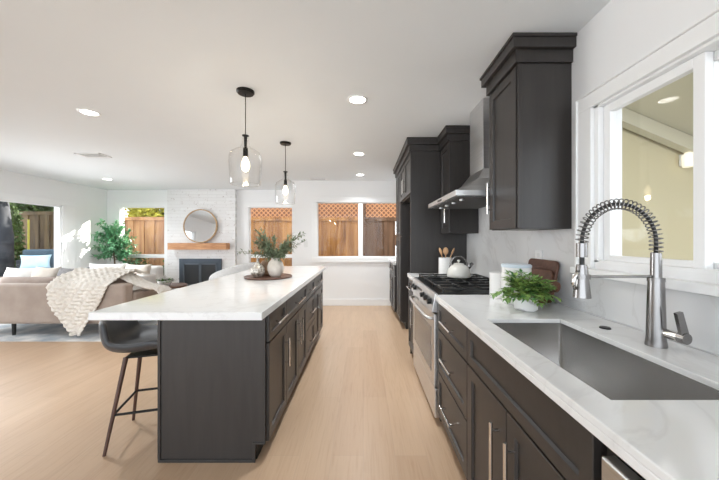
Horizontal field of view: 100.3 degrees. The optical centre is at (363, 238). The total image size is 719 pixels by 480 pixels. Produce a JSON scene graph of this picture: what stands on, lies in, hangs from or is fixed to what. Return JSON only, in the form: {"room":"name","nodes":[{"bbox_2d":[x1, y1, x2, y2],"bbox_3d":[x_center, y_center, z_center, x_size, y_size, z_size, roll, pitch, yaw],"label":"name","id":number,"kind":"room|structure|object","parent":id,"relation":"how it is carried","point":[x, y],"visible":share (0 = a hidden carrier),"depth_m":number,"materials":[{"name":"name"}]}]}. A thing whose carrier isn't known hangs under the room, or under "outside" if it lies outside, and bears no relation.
{"room":"kitchen","nodes":[
{"label":"kitchen","id":0,"kind":"room"},
{"bbox_2d":[0,170,106,267],"bbox_3d":[-6.035,0.080,2.465,0.150,2.440,9.330,0,0,0],"label":"wall","id":1,"kind":"structure","parent":0,"point":[90,202],"depth_m":6.28,"materials":[{"name":"white paint"}]},
{"bbox_2d":[0,192,74,268],"bbox_3d":[-5.976,0.268,4.550,0.208,2.065,3.280,0,0,0],"label":"door","id":2,"kind":"structure","parent":1,"relation":"in","point":[64,211],"depth_m":5.91,"materials":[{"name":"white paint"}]},
{"bbox_2d":[107,190,291,264],"bbox_3d":[-3.601,0.080,7.055,4.718,2.440,0.150,0,0,0],"label":"wall","id":3,"kind":"structure","parent":0,"point":[113,196],"depth_m":6.98,"materials":[{"name":"white paint"}]},
{"bbox_2d":[115,202,166,279],"bbox_3d":[-5.140,0.110,7.015,1.250,1.930,0.130,0,0,0],"label":"window","id":4,"kind":"structure","parent":3,"relation":"in","point":[119,206],"depth_m":6.96,"materials":[{"name":"white paint"}]},
{"bbox_2d":[244,202,291,262],"bbox_3d":[-2.140,0.110,7.015,1.250,1.930,0.130,0,0,0],"label":"window","id":5,"kind":"structure","parent":3,"relation":"in","point":[247,205],"depth_m":6.96,"materials":[{"name":"white paint"}]},
{"bbox_2d":[167,189,236,289],"bbox_3d":[-3.720,0.081,6.929,1.560,2.439,0.099,0,0,0],"label":"chimney breast","id":6,"kind":"object","parent":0,"point":[222,203],"visible":0.5,"depth_m":6.88,"materials":[{"name":"white painted brick"}]},
{"bbox_2d":[167,243,229,249],"bbox_3d":[-3.710,0.165,6.777,1.300,0.149,0.203,0,0,0],"label":"mantel shelf","id":7,"kind":"object","parent":6,"relation":"attached to","point":[170,246],"visible":1,"depth_m":6.68,"materials":[{"name":"brown wood"}]},
{"bbox_2d":[183,209,217,242],"bbox_3d":[-3.710,-0.295,6.834,0.770,0.771,0.082,0,0,0],"label":"round mirror","id":8,"kind":"object","parent":7,"relation":"on","point":[200,225],"visible":1,"depth_m":6.83,"materials":[{"name":"brown wood"}]},
{"bbox_2d":[179,259,221,285],"bbox_3d":[-3.720,0.795,6.856,0.960,0.690,0.047,0,0,0],"label":"fireplace insert","id":9,"kind":"object","parent":6,"relation":"attached to","point":[191,271],"visible":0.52,"depth_m":6.84,"materials":[{"name":"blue metal"}]},
{"bbox_2d":[0,306,466,479],"bbox_3d":[-2.389,1.325,2.440,7.443,0.050,9.280,0,0,0],"label":"floor","id":10,"kind":"structure","parent":0,"point":[358,407],"depth_m":2.17,"materials":[{"name":"brown wood"}]},
{"bbox_2d":[0,320,156,341],"bbox_3d":[-4.450,1.294,4.900,2.600,0.012,2.200,0,0,0],"label":"area rug","id":11,"kind":"object","parent":10,"relation":"on","point":[24,332],"visible":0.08,"depth_m":4.09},
{"bbox_2d":[0,277,166,335],"bbox_3d":[-4.280,0.913,4.433,2.250,0.749,0.935,0,0,0],"label":"sofa","id":12,"kind":"object","parent":11,"relation":"on","point":[23,300],"visible":0.45,"depth_m":3.96,"materials":[{"name":"beige fabric"}]},
{"bbox_2d":[3,267,43,276],"bbox_3d":[-5.080,0.600,4.462,0.502,0.357,0.218,0,0,-9],"label":"throw pillow","id":13,"kind":"object","parent":12,"relation":"on","point":[10,272],"visible":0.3,"depth_m":4.42,"materials":[{"name":"white fabric"}]},
{"bbox_2d":[0,277,55,282],"bbox_3d":[-4.745,0.715,4.262,0.910,0.352,0.237,0,0,0],"label":"cushion","id":14,"kind":"object","parent":12,"relation":"on","point":[2,279],"depth_m":4.21,"materials":[{"name":"beige fabric"}]},
{"bbox_2d":[31,266,61,276],"bbox_3d":[-4.700,0.600,4.422,0.442,0.382,0.203,0,0,5],"label":"throw pillow","id":15,"kind":"object","parent":12,"relation":"on","point":[38,271],"visible":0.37,"depth_m":4.39,"materials":[{"name":"beige fabric"}]},
{"bbox_2d":[57,267,89,275],"bbox_3d":[-4.300,0.610,4.416,0.430,0.382,0.222,0,0,0],"label":"throw pillow","id":16,"kind":"object","parent":12,"relation":"on","point":[61,270],"visible":0.1,"depth_m":4.39,"materials":[{"name":"grey fabric"}]},
{"bbox_2d":[46,267,171,336],"bbox_3d":[-3.516,0.829,4.210,1.296,0.873,0.640,0,0,-10],"label":"throw blanket","id":17,"kind":"object","parent":12,"relation":"on","point":[71,295],"visible":0.97,"depth_m":3.92,"materials":[{"name":"beige fabric"}]},
{"bbox_2d":[113,278,126,282],"bbox_3d":[-3.820,0.715,4.262,0.920,0.352,0.237,0,0,0],"label":"cushion","id":18,"kind":"object","parent":12,"relation":"on","point":[118,280],"depth_m":4.23,"materials":[{"name":"beige fabric"}]},
{"bbox_2d":[169,283,187,288],"bbox_3d":[-3.400,1.051,5.200,0.620,0.502,0.620,0,0,0],"label":"side table","id":19,"kind":"object","parent":11,"relation":"on","point":[172,285],"visible":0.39,"depth_m":5.16,"materials":[{"name":"brown wood"}]},
{"bbox_2d":[157,280,171,285],"bbox_3d":[-3.400,0.754,5.140,0.220,0.090,0.220,0,0,0],"label":"flower bowl","id":20,"kind":"object","parent":19,"relation":"on","point":[168,283],"visible":0.67,"depth_m":5.06,"materials":[{"name":"white ceramic"}]},
{"bbox_2d":[157,275,175,282],"bbox_3d":[-3.400,0.676,5.144,0.316,0.129,0.337,0,0,0],"label":"flower arrangement","id":21,"kind":"object","parent":20,"relation":"in","point":[164,277],"visible":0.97,"depth_m":5.09,"materials":[{"name":"white plant"}]},
{"bbox_2d":[90,218,139,264],"bbox_3d":[-5.472,0.421,6.642,0.924,1.758,0.718,0,0,19],"label":"potted tree","id":22,"kind":"object","parent":10,"relation":"on","point":[114,247],"visible":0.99,"depth_m":6.58,"materials":[{"name":"green plant"}]},
{"bbox_2d":[99,320,156,456],"bbox_3d":[-1.455,0.902,2.017,0.464,0.800,0.458,0,0,-16],"label":"counter stool","id":23,"kind":"object","parent":10,"relation":"on","point":[139,340],"visible":0.52,"depth_m":1.93,"materials":[{"name":"grey leather"}]},
{"bbox_2d":[133,266,163,289],"bbox_3d":[-4.920,0.930,5.965,1.400,0.740,0.830,0,0,0],"label":"loveseat","id":24,"kind":"object","parent":10,"relation":"on","point":[156,272],"visible":0.11,"depth_m":6.15,"materials":[{"name":"white fabric"}]},
{"bbox_2d":[89,263,126,268],"bbox_3d":[-5.160,0.680,6.015,0.746,0.384,0.251,0,0,0],"label":"throw pillow","id":25,"kind":"object","parent":24,"relation":"on","point":[123,265],"visible":0.23,"depth_m":5.99,"materials":[{"name":"white fabric"}]},
{"bbox_2d":[125,264,151,274],"bbox_3d":[-4.520,0.700,5.982,0.581,0.404,0.238,0,0,8],"label":"throw pillow","id":26,"kind":"object","parent":24,"relation":"on","point":[128,266],"visible":0.38,"depth_m":5.94,"materials":[{"name":"beige fabric"}]},
{"bbox_2d":[157,317,265,462],"bbox_3d":[-0.884,0.864,1.754,0.624,0.873,0.027,0,0,0],"label":"end panel","id":27,"kind":"object","parent":10,"relation":"on","point":[211,374],"visible":0.85,"depth_m":1.75,"materials":[{"name":"grey wood"}]},
{"bbox_2d":[209,262,255,279],"bbox_3d":[-1.895,0.819,4.486,0.697,0.966,0.710,0,0,30],"label":"armchair","id":28,"kind":"object","parent":10,"relation":"on","point":[246,266],"visible":0.11,"depth_m":4.18,"materials":[{"name":"white fabric"}]},
{"bbox_2d":[256,301,290,458],"bbox_3d":[-0.843,0.864,1.970,0.654,0.872,0.398,0,0,0],"label":"base cabinet","id":29,"kind":"object","parent":10,"relation":"on","point":[276,341],"visible":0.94,"depth_m":1.92,"materials":[{"name":"black wood"}]},
{"bbox_2d":[286,284,306,403],"bbox_3d":[-0.843,0.864,2.556,0.654,0.872,0.766,0,0,0],"label":"base cabinet","id":30,"kind":"object","parent":10,"relation":"on","point":[296,305],"visible":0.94,"depth_m":2.50,"materials":[{"name":"black wood"}]},
{"bbox_2d":[88,266,325,319],"bbox_3d":[-0.987,0.406,2.916,0.911,0.042,2.689,0,0,0],"label":"countertop","id":31,"kind":"structure","parent":30,"relation":"on","point":[229,297],"depth_m":1.88,"materials":[{"name":"white stone"}]},
{"bbox_2d":[244,273,291,279],"bbox_3d":[-0.948,0.376,3.000,0.464,0.017,0.464,0,0,0],"label":"serving tray","id":32,"kind":"object","parent":31,"relation":"on","point":[283,276],"visible":0.76,"depth_m":2.90,"materials":[{"name":"brown wood"}]},
{"bbox_2d":[251,258,264,277],"bbox_3d":[-1.030,0.281,2.931,0.131,0.182,0.130,0,0,0],"label":"bottle vase","id":33,"kind":"object","parent":32,"relation":"on","point":[257,270],"visible":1,"depth_m":2.89,"materials":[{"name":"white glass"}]},
{"bbox_2d":[261,260,269,275],"bbox_3d":[-0.990,0.297,3.090,0.148,0.150,0.147,0,0,0],"label":"vase","id":34,"kind":"object","parent":32,"relation":"on","point":[265,264],"visible":0.43,"depth_m":3.03,"materials":[{"name":"ceramic"}]},
{"bbox_2d":[267,258,283,276],"bbox_3d":[-0.868,0.279,2.970,0.158,0.186,0.158,0,0,0],"label":"round vase","id":35,"kind":"object","parent":32,"relation":"on","point":[275,268],"visible":0.87,"depth_m":2.92,"materials":[{"name":"white ceramic"}]},
{"bbox_2d":[237,249,270,261],"bbox_3d":[-1.042,0.196,2.936,0.385,0.212,0.112,0,0,-11],"label":"branch","id":36,"kind":"object","parent":35,"relation":"in","point":[251,252],"visible":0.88,"depth_m":2.93,"materials":[{"name":"green plant"}]},
{"bbox_2d":[252,227,295,261],"bbox_3d":[-0.875,0.087,2.963,0.449,0.430,0.297,0,0,0],"label":"branch","id":37,"kind":"object","parent":35,"relation":"in","point":[268,248],"visible":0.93,"depth_m":2.92,"materials":[{"name":"green plant"}]},
{"bbox_2d":[285,232,304,251],"bbox_3d":[-0.708,0.111,2.976,0.334,0.383,0.119,0,0,9],"label":"branch","id":38,"kind":"object","parent":35,"relation":"in","point":[298,235],"visible":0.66,"depth_m":2.96,"materials":[{"name":"green plant"}]},
{"bbox_2d":[306,279,315,358],"bbox_3d":[-0.843,0.864,3.176,0.654,0.872,0.466,0,0,0],"label":"base cabinet","id":39,"kind":"object","parent":10,"relation":"on","point":[310,286],"visible":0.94,"depth_m":3.15,"materials":[{"name":"black wood"}]},
{"bbox_2d":[314,272,322,343],"bbox_3d":[-0.843,0.864,3.761,0.654,0.872,0.696,0,0,0],"label":"base cabinet","id":40,"kind":"object","parent":10,"relation":"on","point":[318,280],"visible":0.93,"depth_m":3.71,"materials":[{"name":"black wood"}]},
{"bbox_2d":[388,262,395,311],"bbox_3d":[0.821,0.864,5.372,0.696,0.872,0.933,0,0,0],"label":"base cabinet","id":41,"kind":"object","parent":10,"relation":"on","point":[392,267],"visible":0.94,"depth_m":5.18,"materials":[{"name":"black wood"}]},
{"bbox_2d":[389,259,395,264],"bbox_3d":[0.841,0.406,5.380,0.683,0.042,0.949,0,0,0],"label":"countertop","id":42,"kind":"structure","parent":41,"relation":"on","point":[393,261],"depth_m":5.31,"materials":[{"name":"white stone"}]},
{"bbox_2d":[393,161,409,328],"bbox_3d":[0.834,0.081,4.639,0.694,2.439,0.618,0,0,0],"label":"pantry cabinet","id":43,"kind":"object","parent":10,"relation":"on","point":[402,224],"visible":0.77,"depth_m":4.33,"materials":[{"name":"black wood"}]},
{"bbox_2d":[406,278,413,352],"bbox_3d":[0.821,0.864,3.199,0.696,0.872,0.396,0,0,0],"label":"base cabinet","id":44,"kind":"object","parent":10,"relation":"on","point":[411,344],"visible":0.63,"depth_m":3.25,"materials":[{"name":"black wood"}]},
{"bbox_2d":[407,273,473,280],"bbox_3d":[0.835,0.406,3.199,0.672,0.042,0.397,0,0,0],"label":"countertop","id":45,"kind":"structure","parent":44,"relation":"on","point":[410,275],"depth_m":3.21,"materials":[{"name":"white stone"}]},
{"bbox_2d":[439,257,451,273],"bbox_3d":[0.885,0.292,3.240,0.140,0.185,0.140,0,0,0],"label":"utensil crock","id":46,"kind":"object","parent":45,"relation":"on","point":[444,262],"visible":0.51,"depth_m":3.18,"materials":[{"name":"white ceramic"}]},
{"bbox_2d":[443,247,447,257],"bbox_3d":[0.899,0.229,3.253,0.050,0.277,0.058,0,0,-14],"label":"wooden spoon","id":47,"kind":"object","parent":46,"relation":"in","point":[445,250],"visible":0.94,"depth_m":3.26,"materials":[{"name":"brown wood"}]},
{"bbox_2d":[397,137,466,353],"bbox_3d":[0.834,0.081,3.841,0.694,2.439,0.978,0,0,0],"label":"refrigerator surround","id":48,"kind":"object","parent":10,"relation":"on","point":[418,160],"visible":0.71,"depth_m":3.40,"materials":[{"name":"black wood"}]},
{"bbox_2d":[409,274,488,421],"bbox_3d":[0.800,0.807,2.538,0.733,0.925,0.907,0,0,0],"label":"range cooker","id":49,"kind":"object","parent":10,"relation":"on","point":[424,288],"visible":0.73,"depth_m":2.35,"materials":[{"name":"silver metal"}]},
{"bbox_2d":[415,277,488,294],"bbox_3d":[0.841,0.386,2.538,0.652,0.016,0.907,0,0,0],"label":"cooktop","id":50,"kind":"object","parent":49,"relation":"in","point":[426,285],"depth_m":2.34,"materials":[{"name":"black metal"}]},
{"bbox_2d":[447,255,473,277],"bbox_3d":[0.865,0.246,2.720,0.208,0.196,0.208,0,0,-45],"label":"kettle","id":51,"kind":"object","parent":49,"relation":"on","point":[457,270],"visible":1,"depth_m":2.65,"materials":[{"name":"white ceramic"}]},
{"bbox_2d":[437,302,467,478],"bbox_3d":[0.821,0.864,1.778,0.696,0.872,0.591,0,0,0],"label":"base cabinet","id":52,"kind":"object","parent":10,"relation":"on","point":[452,362],"visible":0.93,"depth_m":1.72,"materials":[{"name":"black wood"}]},
{"bbox_2d":[467,328,606,479],"bbox_3d":[0.821,0.864,1.074,0.696,0.872,0.810,0,0,0],"label":"base cabinet","id":53,"kind":"object","parent":10,"relation":"on","point":[515,431],"visible":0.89,"depth_m":1.01,"materials":[{"name":"black wood"}]},
{"bbox_2d":[602,447,645,479],"bbox_3d":[0.810,0.856,0.352,0.717,0.848,0.605,0,0,0],"label":"dishwasher","id":54,"kind":"object","parent":10,"relation":"on","point":[614,467],"visible":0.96,"depth_m":0.60,"materials":[{"name":"silver metal"}]},
{"bbox_3d":[0.841,0.864,-0.427,0.657,0.872,0.943,0,0,0],"label":"base cabinet","id":55,"kind":"object","parent":10,"relation":"on","visible":0},
{"bbox_2d":[435,295,718,479],"bbox_3d":[0.835,0.406,0.589,0.672,0.042,2.978,0,0,0],"label":"countertop","id":56,"kind":"structure","parent":55,"relation":"on","point":[659,439],"depth_m":0.74,"materials":[{"name":"white stone"}]},
{"bbox_2d":[489,272,500,298],"bbox_3d":[0.895,0.302,1.975,0.124,0.164,0.124,0,0,0],"label":"canister","id":57,"kind":"object","parent":56,"relation":"on","point":[494,277],"visible":0.59,"depth_m":1.94,"materials":[{"name":"white ceramic"}]},
{"bbox_2d":[501,263,531,304],"bbox_3d":[0.925,0.268,1.815,0.168,0.234,0.168,0,0,0],"label":"canister","id":58,"kind":"object","parent":56,"relation":"on","point":[512,267],"visible":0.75,"depth_m":1.76,"materials":[{"name":"white ceramic"}]},
{"bbox_2d":[489,269,562,311],"bbox_3d":[0.881,0.276,1.635,0.340,0.217,0.329,0,0,0],"label":"potted plant","id":59,"kind":"object","parent":56,"relation":"on","point":[526,293],"visible":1,"depth_m":1.58,"materials":[{"name":"green plant"}]},
{"bbox_2d":[528,258,559,302],"bbox_3d":[1.129,0.257,1.920,0.064,0.252,0.310,0,0,0],"label":"cutting board","id":60,"kind":"object","parent":56,"relation":"on","point":[553,266],"visible":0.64,"depth_m":1.85,"materials":[{"name":"brown wood"}]},
{"bbox_2d":[532,268,560,303],"bbox_3d":[1.083,0.284,1.827,0.057,0.197,0.335,0,0,0],"label":"cutting board","id":61,"kind":"object","parent":56,"relation":"on","point":[547,274],"visible":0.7,"depth_m":1.77,"materials":[{"name":"brown wood"}]},
{"bbox_2d":[599,326,610,329],"bbox_3d":[1.042,0.382,1.293,0.042,0.006,0.042,0,0,0],"label":"cover","id":62,"kind":"object","parent":56,"relation":"on","point":[601,327],"visible":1,"depth_m":1.28,"materials":[{"name":"grey metal"}]},
{"bbox_2d":[493,323,718,399],"bbox_3d":[0.771,0.521,1.082,0.393,0.231,0.764,0,0,0],"label":"sink","id":63,"kind":"object","parent":56,"relation":"in","point":[614,372],"visible":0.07,"depth_m":1.18,"materials":[{"name":"metal"}]},
{"bbox_2d":[571,198,691,348],"bbox_3d":[0.916,0.119,1.049,0.349,0.531,0.125,0,0,0],"label":"kitchen faucet","id":64,"kind":"object","parent":56,"relation":"on","point":[657,333],"visible":1,"depth_m":1.06,"materials":[{"name":"silver metal"}]},
{"bbox_2d":[0,0,610,189],"bbox_3d":[-2.389,-1.200,2.465,7.443,0.120,9.330,0,0,0],"label":"ceiling","id":65,"kind":"structure","parent":0,"point":[162,77],"depth_m":2.16,"materials":[{"name":"paint"}]},
{"bbox_2d":[76,108,100,116],"bbox_3d":[-2.467,-1.137,2.700,0.168,0.006,0.168,0,0,0],"label":"recessed light","id":66,"kind":"object","parent":65,"relation":"in","point":[89,112],"visible":1,"depth_m":2.69,"materials":[{"name":"white paint"}]},
{"bbox_2d":[74,153,111,157],"bbox_3d":[-3.670,-1.136,4.080,0.340,0.008,0.200,0,0,0],"label":"ceiling vent","id":67,"kind":"object","parent":65,"relation":"in","point":[88,155],"visible":1,"depth_m":4.08,"materials":[{"name":"white metal"}]},
{"bbox_2d":[228,87,261,186],"bbox_3d":[-0.907,-0.779,2.310,0.242,0.722,0.242,0,0,0],"label":"pendant lamp","id":68,"kind":"object","parent":65,"relation":"hanging from","point":[245,92],"visible":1,"depth_m":2.29,"materials":[{"name":"clear glass"}]},
{"bbox_2d":[242,134,248,156],"bbox_3d":[-0.907,-0.716,2.310,0.052,0.165,0.052,0,0,0],"label":"socket","id":69,"kind":"object","parent":68,"relation":"attached to","point":[245,150],"depth_m":2.30,"materials":[{"name":"black metal"}]},
{"bbox_2d":[275,141,295,204],"bbox_3d":[-0.921,-0.779,3.550,0.242,0.722,0.242,0,0,0],"label":"pendant lamp","id":70,"kind":"object","parent":65,"relation":"hanging from","point":[283,143],"visible":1,"depth_m":3.54,"materials":[{"name":"black metal"}]},
{"bbox_2d":[283,171,287,185],"bbox_3d":[-0.921,-0.716,3.550,0.052,0.165,0.052,0,0,0],"label":"socket","id":71,"kind":"object","parent":70,"relation":"attached to","point":[285,172],"depth_m":3.54,"materials":[{"name":"black metal"}]},
{"bbox_2d":[309,178,326,179],"bbox_3d":[-0.860,-1.136,5.695,0.320,0.008,0.130,0,0,0],"label":"ceiling vent","id":72,"kind":"object","parent":65,"relation":"in","point":[309,178],"visible":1,"depth_m":5.67,"materials":[{"name":"white metal"}]},
{"bbox_2d":[347,95,367,104],"bbox_3d":[-0.047,-1.137,2.452,0.168,0.006,0.168,0,0,0],"label":"recessed light","id":73,"kind":"object","parent":65,"relation":"in","point":[354,99],"visible":1,"depth_m":2.44,"materials":[{"name":"white paint"}]},
{"bbox_2d":[353,152,364,155],"bbox_3d":[-0.058,-1.137,4.010,0.168,0.006,0.168,0,0,0],"label":"recessed light","id":74,"kind":"object","parent":65,"relation":"in","point":[354,153],"visible":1,"depth_m":3.99,"materials":[{"name":"white paint"}]},
{"bbox_2d":[292,181,395,298],"bbox_3d":[-0.104,0.080,5.931,2.575,2.440,0.150,0,0,0],"label":"wall","id":75,"kind":"structure","parent":0,"point":[341,280],"depth_m":5.86,"materials":[{"name":"white paint"}]},
{"bbox_2d":[312,196,395,261],"bbox_3d":[-0.055,-0.188,5.891,1.900,1.285,0.130,0,0,0],"label":"window","id":76,"kind":"structure","parent":75,"relation":"in","point":[360,200],"depth_m":5.84,"materials":[{"name":"white paint"}]},
{"bbox_2d":[323,299,391,305],"bbox_3d":[-0.420,1.235,5.848,1.941,0.130,0.015,0,0,0],"label":"baseboard","id":77,"kind":"structure","parent":75,"relation":"attached to","point":[326,302],"depth_m":5.84,"materials":[{"name":"white paint"}]},
{"bbox_2d":[475,0,718,355],"bbox_3d":[1.258,0.080,1.903,0.150,2.440,8.206,0,0,0],"label":"wall","id":78,"kind":"structure","parent":0,"point":[621,32],"depth_m":1.35,"materials":[{"name":"white paint"}]},
{"bbox_2d":[437,125,478,233],"bbox_3d":[1.002,-0.599,3.199,0.357,1.081,0.394,0,0,0],"label":"upper cabinet","id":79,"kind":"object","parent":78,"relation":"attached to","point":[453,140],"visible":0.77,"depth_m":3.05,"materials":[{"name":"black wood"}]},
{"bbox_2d":[428,98,489,208],"bbox_3d":[0.910,-0.714,2.565,0.520,0.851,0.900,0,0,0],"label":"range hood","id":80,"kind":"object","parent":78,"relation":"attached to","point":[472,194],"visible":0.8,"depth_m":2.43,"materials":[{"name":"silver metal"}]},
{"bbox_2d":[480,32,576,230],"bbox_3d":[1.002,-0.599,1.890,0.357,1.081,0.476,0,0,0],"label":"upper cabinet","id":81,"kind":"object","parent":78,"relation":"attached to","point":[528,83],"visible":1,"depth_m":1.70,"materials":[{"name":"black wood"}]},
{"bbox_2d":[467,206,718,355],"bbox_3d":[1.177,-0.377,0.599,0.011,1.524,5.598,0,0,0],"label":"backsplash","id":82,"kind":"structure","parent":78,"relation":"attached to","point":[621,302],"depth_m":1.55,"materials":[{"name":"stone"}]},
{"bbox_2d":[535,250,542,258],"bbox_3d":[1.167,0.135,1.995,0.007,0.120,0.080,0,0,0],"label":"power outlet","id":83,"kind":"object","parent":82,"relation":"attached to","point":[538,253],"visible":0.48,"depth_m":1.99,"materials":[{"name":"white plastic"}]},
{"bbox_2d":[570,5,718,296],"bbox_3d":[1.216,-0.287,0.958,0.175,0.945,1.365,0,0,0],"label":"window","id":84,"kind":"structure","parent":78,"relation":"in","point":[695,48],"depth_m":1.22,"materials":[{"name":"white paint"}]},
{"label":"outside","id":85,"kind":"structure","parent":0,"visible":0},
{"bbox_3d":[-4.000,1.410,7.000,24.000,0.100,26.000,0,0,0],"label":"ground","id":86,"kind":"structure","parent":85,"visible":0},
{"bbox_2d":[0,201,14,276],"bbox_3d":[-8.590,-0.330,7.075,2.718,3.396,1.812,0,0,0],"label":"tree","id":87,"kind":"object","parent":86,"relation":"on","point":[6,227],"visible":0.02,"depth_m":7.01,"materials":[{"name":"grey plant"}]},
{"bbox_2d":[10,206,26,267],"bbox_3d":[-8.986,0.267,7.753,0.471,2.267,0.355,0,0,0],"label":"shrub","id":88,"kind":"object","parent":86,"relation":"on","point":[17,224],"visible":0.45,"depth_m":7.73,"materials":[{"name":"green plant"}]},
{"bbox_2d":[27,219,29,248],"bbox_3d":[-8.930,0.420,8.000,0.044,1.880,0.044,0,0,0],"label":"pole","id":89,"kind":"object","parent":86,"relation":"on","point":[28,220],"visible":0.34,"depth_m":7.99,"materials":[{"name":"yellow"}]},
{"bbox_2d":[9,202,53,210],"bbox_3d":[-10.629,-0.344,9.379,3.595,3.416,1.715,0,0,0],"label":"tree","id":90,"kind":"object","parent":86,"relation":"on","point":[24,207],"visible":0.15,"depth_m":9.11,"materials":[{"name":"green plant"}]},
{"bbox_2d":[11,211,53,261],"bbox_3d":[-9.902,0.270,8.175,5.195,2.180,0.150,0,0,0],"label":"fence panel","id":91,"kind":"object","parent":86,"relation":"on","point":[41,222],"visible":0.08,"depth_m":8.20,"materials":[{"name":"brown wood"}]},
{"bbox_2d":[16,249,53,267],"bbox_3d":[-7.426,0.800,6.858,0.800,1.120,0.780,0,0,-38],"label":"patio chair","id":92,"kind":"object","parent":86,"relation":"on","point":[27,252],"visible":0.06,"depth_m":6.95,"materials":[{"name":"wicker"}]},
{"bbox_2d":[20,255,50,267],"bbox_3d":[-7.361,0.520,6.741,0.500,0.325,0.201,0,0,-38],"label":"throw pillow","id":93,"kind":"object","parent":92,"relation":"on","point":[43,260],"visible":0.85,"depth_m":6.69,"materials":[{"name":"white fabric"}]},
{"bbox_2d":[126,251,150,264],"bbox_3d":[-5.880,0.843,7.788,0.790,1.080,0.538,0,0,0],"label":"shrub","id":94,"kind":"object","parent":86,"relation":"on","point":[133,259],"visible":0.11,"depth_m":7.80,"materials":[{"name":"green plant"}]},
{"bbox_2d":[124,217,163,265],"bbox_3d":[-5.652,0.345,8.175,3.295,2.030,0.150,0,0,0],"label":"fence panel","id":95,"kind":"object","parent":86,"relation":"on","point":[150,230],"visible":0.16,"depth_m":8.20,"materials":[{"name":"brown wood"}]},
{"bbox_2d":[124,208,163,216],"bbox_3d":[-6.469,-0.300,9.621,2.866,3.329,1.689,0,0,0],"label":"tree","id":96,"kind":"object","parent":86,"relation":"on","point":[132,212],"visible":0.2,"depth_m":9.17,"materials":[{"name":"green plant"}]},
{"bbox_2d":[251,208,291,265],"bbox_3d":[-2.675,0.105,8.175,2.690,2.510,0.150,0,0,0],"label":"fence panel","id":97,"kind":"object","parent":86,"relation":"on","point":[281,226],"visible":0.2,"depth_m":8.20,"materials":[{"name":"brown wood"}]},
{"bbox_2d":[251,203,395,216],"bbox_3d":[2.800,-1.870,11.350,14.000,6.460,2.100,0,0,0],"label":"lattice","id":98,"kind":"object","parent":86,"relation":"on","point":[342,205],"visible":0.02,"depth_m":10.90,"materials":[{"name":"brown paint"}]},
{"bbox_2d":[318,203,357,255],"bbox_3d":[-0.688,0.105,8.175,1.355,2.510,0.150,0,0,0],"label":"fence panel","id":99,"kind":"object","parent":86,"relation":"on","point":[337,236],"visible":0.39,"depth_m":8.20,"materials":[{"name":"brown wood"}]},
{"bbox_2d":[363,203,396,255],"bbox_3d":[1.288,0.105,8.175,2.665,2.510,0.150,0,0,0],"label":"fence panel","id":100,"kind":"object","parent":86,"relation":"on","point":[379,236],"visible":0.14,"depth_m":8.20,"materials":[{"name":"brown wood"}]},
{"bbox_2d":[622,72,692,259],"bbox_3d":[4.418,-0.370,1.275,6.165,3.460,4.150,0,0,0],"label":"window pane","id":101,"kind":"object","parent":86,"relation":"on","point":[657,127],"visible":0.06,"depth_m":3.20,"materials":[{"name":"clear glass"}]},
{"bbox_2d":[679,152,692,167],"bbox_3d":[3.380,-0.825,3.130,0.110,0.150,0.139,0,0,0],"label":"porch light","id":102,"kind":"object","parent":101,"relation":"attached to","point":[686,159],"visible":0.86,"depth_m":3.10,"materials":[{"name":"white glass"}]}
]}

